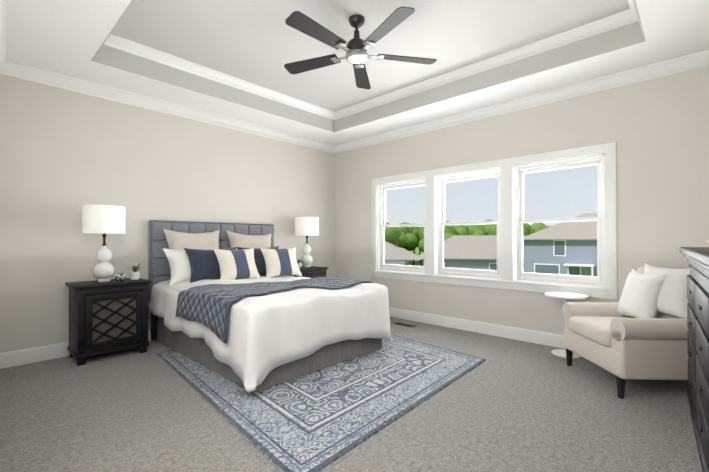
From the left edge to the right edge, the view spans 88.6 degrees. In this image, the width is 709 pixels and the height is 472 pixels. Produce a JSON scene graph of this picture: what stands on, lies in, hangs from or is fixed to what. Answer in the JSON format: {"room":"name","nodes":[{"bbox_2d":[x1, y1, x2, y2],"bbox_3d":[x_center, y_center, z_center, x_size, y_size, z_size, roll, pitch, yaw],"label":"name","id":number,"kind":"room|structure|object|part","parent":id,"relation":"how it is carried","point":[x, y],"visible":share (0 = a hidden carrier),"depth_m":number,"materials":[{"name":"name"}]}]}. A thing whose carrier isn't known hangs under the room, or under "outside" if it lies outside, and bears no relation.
{"room":"bedroom","nodes":[
{"label":"bedroom","id":0,"kind":"room"},
{"bbox_2d":[0,74,334,352],"bbox_3d":[-1.957,-0.425,4.660,0.160,3.240,4.970,0,-1,43],"label":"wall","id":1,"kind":"structure","parent":0,"point":[65,155],"depth_m":3.87,"materials":[{"name":"paint"}]},
{"bbox_2d":[0,0,11,75],"bbox_3d":[-1.433,-1.522,1.414,5.070,0.105,0.348,0,-1,43],"label":"crown molding","id":2,"kind":"structure","parent":1,"relation":"attached to","point":[4,64],"depth_m":2.92,"materials":[{"name":"white wood"}]},
{"bbox_2d":[0,329,152,368],"bbox_3d":[-1.775,1.128,4.711,0.016,0.135,4.170,0,-1,43],"label":"baseboard","id":3,"kind":"structure","parent":1,"relation":"attached to","point":[27,356],"depth_m":3.40,"materials":[{"name":"white wood"}]},
{"bbox_2d":[8,62,335,151],"bbox_3d":[-1.745,-1.492,4.706,0.100,0.105,3.990,0,-1,43],"label":"crown molding","id":4,"kind":"structure","parent":1,"relation":"attached to","point":[21,71],"depth_m":4.09,"materials":[{"name":"white wood"}]},
{"bbox_2d":[0,317,701,471],"bbox_3d":[-0.312,1.226,2.578,5.570,0.100,5.820,0,-1,43],"label":"floor","id":5,"kind":"structure","parent":0,"point":[510,405],"depth_m":2.29,"materials":[{"name":"carpet"}]},
{"bbox_2d":[65,278,151,365],"bbox_3d":[-2.450,0.821,3.636,0.469,0.730,0.636,0,-1,43],"label":"nightstand","id":6,"kind":"object","parent":5,"relation":"on","point":[111,316],"visible":0.98,"depth_m":3.48,"materials":[{"name":"black wood"}]},
{"bbox_2d":[82,205,125,281],"bbox_3d":[-2.493,0.079,3.621,0.356,0.750,0.356,0,-1,43],"label":"lamp","id":7,"kind":"object","parent":6,"relation":"on","point":[103,220],"visible":1,"depth_m":3.53,"materials":[{"name":"ceramic"}]},
{"bbox_3d":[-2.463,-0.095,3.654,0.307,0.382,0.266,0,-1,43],"label":"stem","id":8,"kind":"part","parent":7,"relation":"part of","materials":[{"name":"metal"}]},
{"bbox_3d":[-2.493,-0.161,3.623,0.356,0.270,0.356,0,-1,43],"label":"lamp shade","id":9,"kind":"part","parent":7,"relation":"part of","materials":[{"name":"white fabric"}]},
{"bbox_3d":[-2.310,0.800,3.504,0.005,0.384,0.364,0,-1,43],"label":"panel","id":10,"kind":"part","parent":6,"relation":"part of","materials":[{"name":"black wood"}]},
{"bbox_2d":[115,273,125,281],"bbox_3d":[-2.315,0.409,3.595,0.090,0.090,0.090,0,-1,43],"label":"ornament ball","id":11,"kind":"object","parent":6,"relation":"on","point":[120,277],"visible":1,"depth_m":3.57,"materials":[{"name":"multicoloured ceramic"}]},
{"bbox_2d":[122,262,144,279],"bbox_3d":[-2.282,0.358,3.772,0.177,0.194,0.211,0,-1,43],"label":"plant","id":12,"kind":"object","parent":6,"relation":"on","point":[135,274],"visible":1,"depth_m":3.78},
{"bbox_3d":[-2.300,0.415,3.808,0.094,0.081,0.094,0,-1,43],"label":"pot","id":13,"kind":"part","parent":12,"relation":"part of","materials":[{"name":"white ceramic"}]},
{"bbox_2d":[290,266,327,277],"bbox_3d":[-0.770,0.837,5.419,0.469,0.730,0.636,0,-1,43],"label":"nightstand","id":14,"kind":"object","parent":5,"relation":"on","point":[313,272],"visible":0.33,"depth_m":5.32,"materials":[{"name":"black wood"}]},
{"bbox_2d":[295,217,318,266],"bbox_3d":[-0.719,0.096,5.502,0.356,0.750,0.356,0,-1,43],"label":"lamp","id":15,"kind":"object","parent":14,"relation":"on","point":[306,226],"visible":1,"depth_m":5.39,"materials":[{"name":"ceramic"}]},
{"bbox_3d":[-0.719,-0.144,5.504,0.356,0.270,0.356,0,-1,43],"label":"lamp shade","id":16,"kind":"part","parent":15,"relation":"part of","materials":[{"name":"white fabric"}]},
{"bbox_2d":[156,334,485,471],"bbox_3d":[-0.365,1.179,3.542,2.670,0.011,2.549,0,-1,43],"label":"rug","id":17,"kind":"object","parent":5,"relation":"on","point":[318,420],"visible":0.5,"depth_m":2.62,"materials":[{"name":"blue fabric"}]},
{"bbox_2d":[148,220,391,392],"bbox_3d":[-0.957,0.497,3.939,2.243,1.356,1.748,0,-1,43],"label":"bed","id":18,"kind":"object","parent":17,"relation":"on","point":[237,303],"visible":1,"depth_m":3.40,"materials":[{"name":"fabric"}]},
{"bbox_2d":[162,248,212,285],"bbox_3d":[-1.825,0.336,4.137,0.237,0.402,0.628,0,-1,43],"label":"pillow","id":19,"kind":"object","parent":18,"relation":"on","point":[182,261],"depth_m":3.98,"materials":[{"name":"white fabric"}]},
{"bbox_3d":[-1.743,0.261,4.679,0.087,0.870,1.640,0,-1,43],"label":"headboard","id":20,"kind":"part","parent":18,"relation":"part of","materials":[{"name":"fabric"}]},
{"bbox_3d":[-0.965,0.661,3.942,2.025,0.255,1.510,0,-1,43],"label":"mattress","id":21,"kind":"part","parent":18,"relation":"part of","materials":[{"name":"white fabric"}]},
{"bbox_2d":[148,275,391,391],"bbox_3d":[-0.921,0.787,3.903,2.144,0.639,1.748,0,-1,43],"label":"comforter","id":22,"kind":"object","parent":18,"relation":"on","point":[258,330],"depth_m":3.15,"materials":[{"name":"white fabric"}]},
{"bbox_2d":[175,277,373,343],"bbox_3d":[-0.724,0.646,3.715,1.062,0.397,1.722,0,-1,43],"label":"throw","id":23,"kind":"object","parent":18,"relation":"on","point":[210,311],"depth_m":3.18,"materials":[{"name":"fabric"}]},
{"bbox_2d":[394,322,414,326],"bbox_3d":[0.678,1.194,4.889,0.300,0.008,0.100,0,-1,43],"label":"floor air vent","id":24,"kind":"object","parent":5,"relation":"on","point":[403,324],"visible":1,"depth_m":4.89,"materials":[{"name":"metal"}]},
{"bbox_2d":[545,292,588,358],"bbox_3d":[2.123,0.885,3.640,0.384,0.602,0.384,0,-1,43],"label":"side table","id":25,"kind":"object","parent":5,"relation":"on","point":[565,296],"visible":0.75,"depth_m":3.58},
{"bbox_2d":[562,263,689,398],"bbox_3d":[2.309,0.705,2.968,0.843,0.950,0.838,0,-1,2],"label":"armchair","id":26,"kind":"object","parent":5,"relation":"on","point":[639,330],"visible":0.94,"depth_m":2.73,"materials":[{"name":"fabric"}]},
{"bbox_2d":[679,247,708,471],"bbox_3d":[1.762,0.617,1.555,0.470,1.100,2.080,0,-1,40],"label":"dresser","id":27,"kind":"object","parent":5,"relation":"on","point":[698,326],"visible":1,"depth_m":1.76,"materials":[{"name":"black wood"}]},
{"bbox_2d":[5,0,708,144],"bbox_3d":[-0.123,-1.811,2.806,5.470,0.501,5.170,0,-1,43],"label":"ceiling","id":28,"kind":"structure","parent":0,"point":[66,37],"depth_m":3.42,"materials":[{"name":"paint"}]},
{"bbox_2d":[104,34,115,45],"bbox_3d":[-0.990,-1.786,2.025,3.596,0.085,0.080,0,-1,43],"label":"crown molding","id":29,"kind":"structure","parent":28,"relation":"attached to","point":[110,37],"depth_m":3.28,"materials":[{"name":"white paint"}]},
{"bbox_2d":[108,35,335,119],"bbox_3d":[-1.288,-1.766,4.271,0.080,0.085,2.760,0,-1,43],"label":"crown molding","id":30,"kind":"structure","parent":28,"relation":"attached to","point":[117,42],"depth_m":3.96,"materials":[{"name":"white wood"}]},
{"bbox_2d":[336,11,637,119],"bbox_3d":[0.983,-1.767,4.117,3.596,0.085,0.080,0,-1,43],"label":"crown molding","id":31,"kind":"structure","parent":28,"relation":"attached to","point":[611,22],"depth_m":3.64,"materials":[{"name":"white wood"}]},
{"bbox_2d":[624,0,637,19],"bbox_3d":[1.270,-1.788,1.859,0.080,0.085,2.760,0,-1,43],"label":"crown molding","id":32,"kind":"structure","parent":28,"relation":"attached to","point":[629,14],"depth_m":2.92,"materials":[{"name":"white paint"}]},
{"bbox_2d":[111,0,629,111],"bbox_3d":[-0.003,-1.939,3.073,3.640,0.240,3.000,0,-1,43],"label":"ceiling","id":33,"kind":"structure","parent":0,"point":[262,43],"depth_m":3.26,"materials":[{"name":"paint"}]},
{"bbox_2d":[284,6,436,88],"bbox_3d":[-0.014,-1.642,3.011,1.357,0.353,1.299,0,-1,43],"label":"ceiling fan","id":34,"kind":"object","parent":33,"relation":"hanging from","point":[356,55],"visible":1,"depth_m":2.98,"materials":[{"name":"black metal"}]},
{"bbox_2d":[335,66,708,334],"bbox_3d":[1.575,-0.425,4.595,5.390,3.240,0.180,0,-1,43],"label":"wall","id":35,"kind":"structure","parent":0,"point":[656,130],"depth_m":3.78,"materials":[{"name":"paint"}]},
{"bbox_2d":[389,307,564,348],"bbox_3d":[1.508,1.127,4.509,5.070,0.135,0.016,0,-1,43],"label":"baseboard","id":36,"kind":"structure","parent":35,"relation":"attached to","point":[549,339],"depth_m":4.43,"materials":[{"name":"white wood"}]},
{"bbox_2d":[372,142,616,298],"bbox_3d":[1.458,-0.140,4.657,3.130,1.530,0.185,0,-1,43],"label":"triple window","id":37,"kind":"structure","parent":35,"relation":"in","point":[509,273],"depth_m":4.25,"materials":[{"name":"white wood"}]},
{"bbox_3d":[1.478,-0.152,4.679,2.804,1.171,0.042,0,-1,43],"label":"glass","id":38,"kind":"part","parent":37,"relation":"part of","materials":[{"name":"clear glass"}]},
{"bbox_2d":[332,49,708,152],"bbox_3d":[1.479,-1.494,4.502,5.070,0.105,0.100,0,-1,43],"label":"crown molding","id":39,"kind":"structure","parent":35,"relation":"attached to","point":[693,61],"depth_m":3.89,"materials":[{"name":"white wood"}]},
{"label":"outside","id":40,"kind":"structure","parent":0,"visible":0},
{"bbox_2d":[408,247,423,265],"bbox_3d":[90.158,6.491,124.391,360.000,0.300,295.130,0,-1,43],"label":"lawn","id":41,"kind":"structure","parent":40,"point":[416,262],"depth_m":85.30,"materials":[{"name":"green plant"}]},
{"bbox_2d":[385,260,407,264],"bbox_3d":[4.107,4.388,63.919,10.000,2.800,8.000,0,-1,12],"label":"wall","id":42,"kind":"structure","parent":41,"relation":"on","point":[399,262],"depth_m":59.34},
{"bbox_2d":[385,241,400,252],"bbox_3d":[4.107,1.853,63.942,11.000,2.530,9.000,0,-1,12],"label":"roof","id":43,"kind":"structure","parent":42,"relation":"on","point":[388,246],"depth_m":61.30,"materials":[{"name":"grey"}]},
{"bbox_2d":[385,219,550,254],"bbox_3d":[29.648,0.908,106.439,76.277,10.537,103.921,0,-1,43],"label":"trees","id":44,"kind":"object","parent":41,"relation":"on","point":[411,238],"depth_m":77.71,"materials":[{"name":"green plant"}]},
{"bbox_2d":[422,259,523,269],"bbox_3d":[17.020,4.293,50.794,15.000,2.750,9.000,0,-1,12],"label":"wall","id":45,"kind":"structure","parent":41,"relation":"on","point":[470,264],"depth_m":46.71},
{"bbox_2d":[419,235,523,259],"bbox_3d":[17.020,1.483,50.819,16.000,3.130,10.000,0,-1,12],"label":"house roof","id":46,"kind":"structure","parent":45,"relation":"on","point":[461,247],"depth_m":48.30,"materials":[{"name":"grey"}]},
{"bbox_2d":[524,240,596,275],"bbox_3d":[27.365,2.963,42.106,12.000,5.250,11.000,0,-1,37],"label":"wall","id":47,"kind":"structure","parent":41,"relation":"on","point":[539,251],"depth_m":38.90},
{"bbox_2d":[534,240,565,273],"bbox_3d":[21.322,2.816,39.719,3.101,4.740,0.416,0,-1,43],"label":"trim","id":48,"kind":"structure","parent":47,"relation":"attached to","point":[557,255],"depth_m":39.42,"materials":[{"name":"white wood"}]},
{"bbox_2d":[523,213,597,239],"bbox_3d":[27.365,-1.097,42.143,13.000,3.130,12.000,0,-1,37],"label":"house roof","id":49,"kind":"structure","parent":47,"relation":"on","point":[584,230],"depth_m":39.92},
{"bbox_2d":[563,264,594,275],"bbox_3d":[23.055,4.234,37.326,2.600,2.620,1.800,0,-1,37],"label":"porch","id":50,"kind":"object","parent":41,"relation":"on","point":[588,265],"depth_m":36.64,"materials":[{"name":"white wood"}]},
{"bbox_3d":[5.738,4.283,46.960,6.308,2.700,6.395,0,-1,43],"label":"posts","id":51,"kind":"object","parent":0,"visible":0},
{"bbox_2d":[385,248,423,259],"bbox_3d":[5.738,2.233,46.979,5.600,1.400,4.600,0,-1,-5],"label":"gazebo roof","id":52,"kind":"structure","parent":51,"relation":"on","point":[398,254],"depth_m":45.48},
{"bbox_3d":[16.347,4.177,46.305,10.179,1.540,6.151,0,-1,43],"label":"trim","id":53,"kind":"structure","parent":0,"visible":0},
{"bbox_2d":[490,264,523,271],"bbox_3d":[16.347,4.177,46.305,11.600,1.300,0.080,0,-1,12],"label":"window","id":54,"kind":"structure","parent":53,"relation":"attached to","point":[493,266],"depth_m":45.97,"materials":[{"name":"white"}]}
]}

